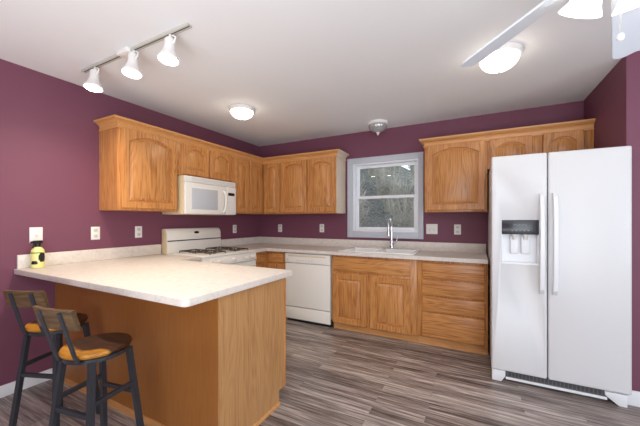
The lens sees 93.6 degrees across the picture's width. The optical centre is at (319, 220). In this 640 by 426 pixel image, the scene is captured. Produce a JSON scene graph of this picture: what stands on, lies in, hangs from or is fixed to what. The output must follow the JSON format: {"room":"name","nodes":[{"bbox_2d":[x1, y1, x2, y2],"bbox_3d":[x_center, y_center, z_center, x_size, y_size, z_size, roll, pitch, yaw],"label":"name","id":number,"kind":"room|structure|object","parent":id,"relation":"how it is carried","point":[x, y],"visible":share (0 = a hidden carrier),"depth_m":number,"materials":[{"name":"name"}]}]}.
{"room":"kitchen","nodes":[
{"label":"kitchen","id":0,"kind":"room"},
{"bbox_2d":[0,59,258,385],"bbox_3d":[-2.514,0.058,1.909,0.120,2.449,6.500,0,0,27],"label":"wall","id":1,"kind":"structure","parent":0,"point":[49,134],"depth_m":2.45,"materials":[{"name":"paint"}]},
{"bbox_2d":[0,368,51,397],"bbox_3d":[-3.054,1.241,0.724,0.014,0.082,3.878,0,0,27],"label":"baseboard","id":2,"kind":"structure","parent":1,"relation":"attached to","point":[7,389],"depth_m":2.28,"materials":[{"name":"white paint"}]},
{"bbox_2d":[29,227,42,242],"bbox_3d":[-2.211,0.116,2.342,0.017,0.120,0.080,0,0,27],"label":"light switch","id":3,"kind":"object","parent":1,"relation":"attached to","point":[35,233],"visible":0.86,"depth_m":2.34,"materials":[{"name":"white plastic"}]},
{"bbox_2d":[17,244,160,268],"bbox_3d":[-1.996,0.313,2.754,0.019,0.102,1.154,0,0,27],"label":"backsplash","id":4,"kind":"structure","parent":1,"relation":"attached to","point":[53,258],"depth_m":2.66,"materials":[{"name":"beige laminate"}]},
{"bbox_2d":[91,227,99,239],"bbox_3d":[-2.025,0.118,2.710,0.008,0.116,0.072,0,0,27],"label":"wall outlet","id":5,"kind":"object","parent":1,"relation":"attached to","point":[95,231],"visible":1,"depth_m":2.71,"materials":[{"name":"white plastic"}]},
{"bbox_2d":[99,127,176,211],"bbox_3d":[-1.741,-0.462,2.925,0.312,0.747,0.584,0,0,27],"label":"upper cabinet","id":6,"kind":"object","parent":1,"relation":"attached to","point":[138,170],"visible":0.98,"depth_m":2.73,"materials":[{"name":"brown wood"}]},
{"bbox_2d":[94,114,348,164],"bbox_3d":[-0.988,-0.848,3.651,2.780,0.088,1.115,0,0,-32],"label":"crown molding","id":7,"kind":"structure","parent":6,"relation":"attached to","point":[113,121],"depth_m":3.37,"materials":[{"name":"brown wood"}]},
{"bbox_2d":[135,226,141,237],"bbox_3d":[-1.845,0.120,3.056,0.008,0.116,0.072,0,0,27],"label":"wall outlet","id":8,"kind":"object","parent":1,"relation":"attached to","point":[138,229],"visible":1,"depth_m":3.05,"materials":[{"name":"white plastic"}]},
{"bbox_2d":[177,142,231,181],"bbox_3d":[-1.424,-0.653,3.536,0.312,0.363,0.789,0,0,27],"label":"upper cabinet","id":9,"kind":"object","parent":1,"relation":"attached to","point":[192,160],"visible":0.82,"depth_m":3.40,"materials":[{"name":"brown wood"}]},
{"bbox_2d":[162,175,235,214],"bbox_3d":[-1.366,-0.266,3.518,0.429,0.407,0.747,0,0,27],"label":"microwave","id":10,"kind":"object","parent":9,"relation":"attached to","point":[195,195],"visible":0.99,"depth_m":3.33,"materials":[{"name":"beige plastic"}]},
{"bbox_2d":[233,225,236,232],"bbox_3d":[-1.213,0.126,4.275,0.008,0.116,0.072,0,0,27],"label":"wall outlet","id":11,"kind":"object","parent":1,"relation":"attached to","point":[234,226],"visible":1,"depth_m":4.28,"materials":[{"name":"white plastic"}]},
{"bbox_2d":[232,157,263,214],"bbox_3d":[-1.033,-0.462,4.289,0.312,0.747,0.904,0,0,27],"label":"upper cabinet","id":12,"kind":"object","parent":1,"relation":"attached to","point":[247,176],"visible":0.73,"depth_m":4.07,"materials":[{"name":"brown wood"}]},
{"bbox_2d":[0,0,639,146],"bbox_3d":[0.295,-1.217,0.462,6.440,0.100,6.760,0,0,27],"label":"ceiling","id":13,"kind":"structure","parent":0,"point":[307,69],"depth_m":2.14,"materials":[{"name":"white paint"}]},
{"bbox_2d":[81,22,191,92],"bbox_3d":[-1.318,-1.068,2.043,1.200,0.197,0.122,0,0,27],"label":"track light","id":14,"kind":"object","parent":13,"relation":"attached to","point":[167,55],"visible":1,"depth_m":1.99,"materials":[{"name":"grey metal"}]},
{"bbox_2d":[229,104,254,119],"bbox_3d":[-0.816,-1.104,3.140,0.260,0.126,0.260,0,0,27],"label":"ceiling light","id":15,"kind":"object","parent":13,"relation":"attached to","point":[239,111],"visible":1,"depth_m":3.06,"materials":[{"name":"white glass"}]},
{"bbox_2d":[368,119,387,134],"bbox_3d":[0.691,-1.087,3.586,0.244,0.160,0.244,0,0,27],"label":"ceiling light","id":16,"kind":"object","parent":13,"relation":"attached to","point":[376,126],"visible":1,"depth_m":3.51,"materials":[{"name":"white"}]},
{"bbox_2d":[478,42,522,72],"bbox_3d":[1.255,-1.098,2.103,0.276,0.136,0.276,0,0,27],"label":"ceiling light","id":17,"kind":"object","parent":13,"relation":"attached to","point":[507,55],"visible":0.91,"depth_m":2.02,"materials":[{"name":"white glass"}]},
{"bbox_2d":[461,0,639,66],"bbox_3d":[1.001,-0.859,0.903,1.095,0.616,1.140,0,0,27],"label":"ceiling fan","id":18,"kind":"object","parent":13,"relation":"hanging from","point":[625,14],"visible":1,"depth_m":1.19,"materials":[{"name":"white paint"}]},
{"bbox_2d":[0,318,639,425],"bbox_3d":[0.295,1.332,0.462,6.440,0.100,6.760,0,0,27],"label":"floor","id":19,"kind":"structure","parent":0,"point":[335,376],"depth_m":2.22,"materials":[{"name":"grey wood"}]},
{"bbox_2d":[2,290,99,425],"bbox_3d":[-1.632,0.838,1.839,0.320,0.892,0.376,0,0,6],"label":"bar stool","id":20,"kind":"object","parent":19,"relation":"on","point":[15,299],"visible":0.56,"depth_m":1.74,"materials":[{"name":"black metal"}]},
{"bbox_2d":[32,305,143,425],"bbox_3d":[-1.137,0.838,1.495,0.320,0.892,0.376,0,0,17],"label":"bar stool","id":21,"kind":"object","parent":19,"relation":"on","point":[89,351],"visible":1,"depth_m":1.44,"materials":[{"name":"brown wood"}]},
{"bbox_2d":[55,278,285,425],"bbox_3d":[-1.198,0.843,2.309,1.844,0.878,0.661,0,0,27],"label":"base cabinet","id":22,"kind":"object","parent":19,"relation":"on","point":[221,361],"visible":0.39,"depth_m":1.83,"materials":[{"name":"brown wood"}]},
{"bbox_2d":[14,244,291,306],"bbox_3d":[-1.177,0.332,2.321,1.872,0.140,1.169,0,0,27],"label":"countertop","id":23,"kind":"structure","parent":22,"relation":"on","point":[140,272],"depth_m":2.02,"materials":[{"name":"beige laminate"}]},
{"bbox_2d":[30,240,44,267],"bbox_3d":[-2.160,0.260,2.298,0.082,0.208,0.082,0,0,-38],"label":"soap dispenser","id":24,"kind":"object","parent":23,"relation":"on","point":[37,254],"visible":1,"depth_m":2.27,"materials":[{"name":"yellow plastic"}]},
{"bbox_2d":[162,227,256,266],"bbox_3d":[-1.232,0.688,3.463,0.700,1.188,0.798,0,0,27],"label":"gas range","id":25,"kind":"object","parent":19,"relation":"on","point":[205,243],"visible":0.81,"depth_m":3.43,"materials":[{"name":"white metal"}]},
{"bbox_2d":[168,248,255,258],"bbox_3d":[-1.220,0.367,3.457,0.560,0.038,0.798,0,0,27],"label":"cooktop","id":26,"kind":"object","parent":25,"relation":"in","point":[205,253],"depth_m":3.32,"materials":[{"name":"white metal"}]},
{"bbox_2d":[254,251,287,318],"bbox_3d":[-0.772,0.844,4.173,0.874,0.877,0.864,0,0,27],"label":"base cabinet","id":27,"kind":"object","parent":19,"relation":"on","point":[266,259],"visible":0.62,"depth_m":3.90,"materials":[{"name":"brown wood"}]},
{"bbox_2d":[221,237,487,263],"bbox_3d":[0.233,0.332,3.651,3.149,0.140,0.874,0,0,27],"label":"countertop","id":28,"kind":"structure","parent":27,"relation":"on","point":[431,251],"depth_m":3.70,"materials":[{"name":"beige laminate"}]},
{"bbox_2d":[339,247,421,254],"bbox_3d":[0.710,0.446,3.529,0.850,0.187,0.517,0,0,27],"label":"sink","id":29,"kind":"object","parent":28,"relation":"in","point":[353,249],"visible":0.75,"depth_m":3.59,"materials":[{"name":"white ceramic"}]},
{"bbox_2d":[381,219,401,248],"bbox_3d":[0.846,0.167,3.617,0.250,0.368,0.205,0,0,27],"label":"faucet","id":30,"kind":"object","parent":28,"relation":"on","point":[391,246],"visible":1,"depth_m":3.66,"materials":[{"name":"silver metal"}]},
{"bbox_2d":[285,252,331,326],"bbox_3d":[-0.035,0.848,3.921,0.628,0.868,0.584,0,0,27],"label":"dishwasher","id":31,"kind":"object","parent":19,"relation":"on","point":[309,287],"visible":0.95,"depth_m":3.66,"materials":[{"name":"white plastic"}]},
{"bbox_2d":[332,255,417,342],"bbox_3d":[0.698,0.843,3.566,0.965,0.878,0.592,0,0,27],"label":"base cabinet","id":32,"kind":"object","parent":19,"relation":"on","point":[371,295],"visible":0.87,"depth_m":3.29,"materials":[{"name":"brown wood"}]},
{"bbox_2d":[417,260,487,354],"bbox_3d":[1.412,0.843,3.197,0.639,0.878,0.588,0,0,27],"label":"base cabinet","id":33,"kind":"object","parent":19,"relation":"on","point":[452,297],"visible":0.92,"depth_m":2.93,"materials":[{"name":"brown wood"}]},
{"bbox_2d":[488,146,631,407],"bbox_3d":[1.946,0.389,2.613,0.825,1.787,1.021,0,0,27],"label":"refrigerator","id":34,"kind":"object","parent":19,"relation":"on","point":[560,223],"visible":1,"depth_m":2.19,"materials":[{"name":"white metal"}]},
{"bbox_2d":[259,101,583,257],"bbox_3d":[0.784,0.058,3.938,4.105,2.449,0.140,0,0,27],"label":"wall","id":35,"kind":"structure","parent":0,"point":[403,139],"depth_m":3.68,"materials":[{"name":"paint"}]},
{"bbox_2d":[264,163,280,213],"bbox_3d":[-0.626,-0.462,4.412,0.299,0.747,0.312,0,0,27],"label":"upper cabinet","id":36,"kind":"object","parent":35,"relation":"attached to","point":[272,171],"visible":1,"depth_m":4.26,"materials":[{"name":"brown wood"}]},
{"bbox_2d":[278,224,281,231],"bbox_3d":[-0.609,0.122,4.576,0.072,0.116,0.008,0,0,27],"label":"wall outlet","id":37,"kind":"object","parent":35,"relation":"attached to","point":[279,225],"visible":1,"depth_m":4.57,"materials":[{"name":"white plastic"}]},
{"bbox_2d":[281,157,344,213],"bbox_3d":[-0.108,-0.462,4.144,0.863,0.747,0.312,0,0,27],"label":"upper cabinet","id":38,"kind":"object","parent":35,"relation":"attached to","point":[310,186],"visible":1,"depth_m":3.98,"materials":[{"name":"brown wood"}]},
{"bbox_2d":[320,224,323,231],"bbox_3d":[0.026,0.114,4.247,0.072,0.116,0.008,0,0,27],"label":"wall outlet","id":39,"kind":"object","parent":35,"relation":"attached to","point":[321,225],"visible":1,"depth_m":4.24,"materials":[{"name":"white plastic"}]},
{"bbox_2d":[221,237,485,252],"bbox_3d":[0.233,0.313,3.651,3.149,0.102,0.874,0,0,27],"label":"backsplash","id":40,"kind":"structure","parent":35,"relation":"attached to","point":[427,246],"depth_m":3.96,"materials":[{"name":"beige laminate"}]},
{"bbox_2d":[347,152,423,238],"bbox_3d":[0.835,-0.296,3.886,0.982,1.052,0.135,0,0,27],"label":"window","id":41,"kind":"structure","parent":35,"relation":"in","point":[416,159],"depth_m":3.85,"materials":[{"name":"grey paint"}]},
{"bbox_2d":[426,224,437,233],"bbox_3d":[1.327,0.106,3.566,0.128,0.120,0.017,0,0,27],"label":"light switch","id":42,"kind":"object","parent":35,"relation":"attached to","point":[430,228],"visible":1,"depth_m":3.57,"materials":[{"name":"white plastic"}]},
{"bbox_2d":[425,140,486,212],"bbox_3d":[1.493,-0.462,3.312,0.608,0.747,0.312,0,0,27],"label":"upper cabinet","id":43,"kind":"object","parent":35,"relation":"attached to","point":[455,173],"visible":1,"depth_m":3.17,"materials":[{"name":"brown wood"}]},
{"bbox_2d":[419,118,595,148],"bbox_3d":[1.830,-0.848,3.120,1.489,0.088,0.344,0,0,27],"label":"crown molding","id":44,"kind":"structure","parent":43,"relation":"attached to","point":[586,124],"depth_m":2.93,"materials":[{"name":"brown wood"}]},
{"bbox_2d":[454,224,460,234],"bbox_3d":[1.576,0.108,3.442,0.072,0.116,0.008,0,0,27],"label":"wall outlet","id":45,"kind":"object","parent":35,"relation":"attached to","point":[457,227],"visible":1,"depth_m":3.44,"materials":[{"name":"white plastic"}]},
{"bbox_2d":[487,130,593,172],"bbox_3d":[2.131,-0.676,2.981,0.828,0.317,0.312,0,0,27],"label":"upper cabinet","id":46,"kind":"object","parent":35,"relation":"attached to","point":[577,139],"visible":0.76,"depth_m":2.85,"materials":[{"name":"brown wood"}]},
{"bbox_2d":[584,51,639,391],"bbox_3d":[3.426,0.058,2.039,2.335,2.449,1.075,0,0,27],"label":"wall","id":47,"kind":"structure","parent":0,"point":[614,103],"depth_m":2.10,"materials":[{"name":"paint"}]},
{"bbox_2d":[627,390,639,406],"bbox_3d":[3.122,1.232,1.583,2.213,0.100,0.014,0,0,27],"label":"baseboard","id":48,"kind":"structure","parent":47,"relation":"attached to","point":[634,399],"depth_m":2.07,"materials":[{"name":"white paint"}]},
{"label":"outside","id":49,"kind":"structure","parent":0,"visible":0},
{"bbox_2d":[359,166,413,226],"bbox_3d":[2.184,-1.930,10.287,14.500,7.364,11.500,0,0,27],"label":"hillside","id":50,"kind":"structure","parent":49,"point":[376,213],"depth_m":11.30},
{"bbox_2d":[360,177,364,202],"bbox_3d":[0.882,-0.633,9.241,1.118,1.756,0.962,0,0,27],"label":"bare shrub","id":51,"kind":"object","parent":50,"relation":"on","point":[361,186],"visible":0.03,"depth_m":9.03,"materials":[{"name":"grey plant"}]},
{"bbox_2d":[359,191,368,226],"bbox_3d":[0.810,0.112,7.518,1.110,1.754,0.924,0,0,27],"label":"bare shrub","id":52,"kind":"object","parent":50,"relation":"on","point":[361,217],"visible":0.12,"depth_m":7.25,"materials":[{"name":"grey plant"}]},
{"bbox_2d":[368,168,374,175],"bbox_3d":[2.361,-2.897,13.873,1.088,1.789,1.097,0,0,27],"label":"bare shrub","id":53,"kind":"object","parent":50,"relation":"on","point":[371,170],"visible":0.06,"depth_m":13.79,"materials":[{"name":"grey plant"}]},
{"bbox_2d":[368,167,389,192],"bbox_3d":[2.389,-1.855,11.866,0.975,1.753,0.952,0,0,27],"label":"bare shrub","id":54,"kind":"object","parent":50,"relation":"on","point":[375,169],"visible":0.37,"depth_m":11.76,"materials":[{"name":"grey plant"}]},
{"bbox_2d":[376,166,405,212],"bbox_3d":[2.284,-1.092,10.025,1.098,1.729,1.042,0,0,-25],"label":"bare shrub","id":55,"kind":"object","parent":50,"relation":"on","point":[386,189],"visible":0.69,"depth_m":9.86,"materials":[{"name":"grey plant"}]},
{"bbox_2d":[384,174,413,226],"bbox_3d":[2.197,-0.447,8.164,1.075,1.750,1.028,0,0,27],"label":"bare shrub","id":56,"kind":"object","parent":50,"relation":"on","point":[400,192],"visible":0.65,"depth_m":8.17,"materials":[{"name":"grey plant"}]},
{"bbox_2d":[388,198,413,227],"bbox_3d":[1.940,0.251,6.624,1.151,1.660,0.983,0,0,-44],"label":"bare shrub","id":57,"kind":"object","parent":50,"relation":"on","point":[398,220],"visible":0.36,"depth_m":6.48,"materials":[{"name":"grey plant"}]},
{"bbox_2d":[407,165,413,180],"bbox_3d":[3.996,-2.307,12.553,1.108,1.751,0.944,0,0,27],"label":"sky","id":58,"kind":"structure","parent":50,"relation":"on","point":[410,167],"depth_m":12.50,"materials":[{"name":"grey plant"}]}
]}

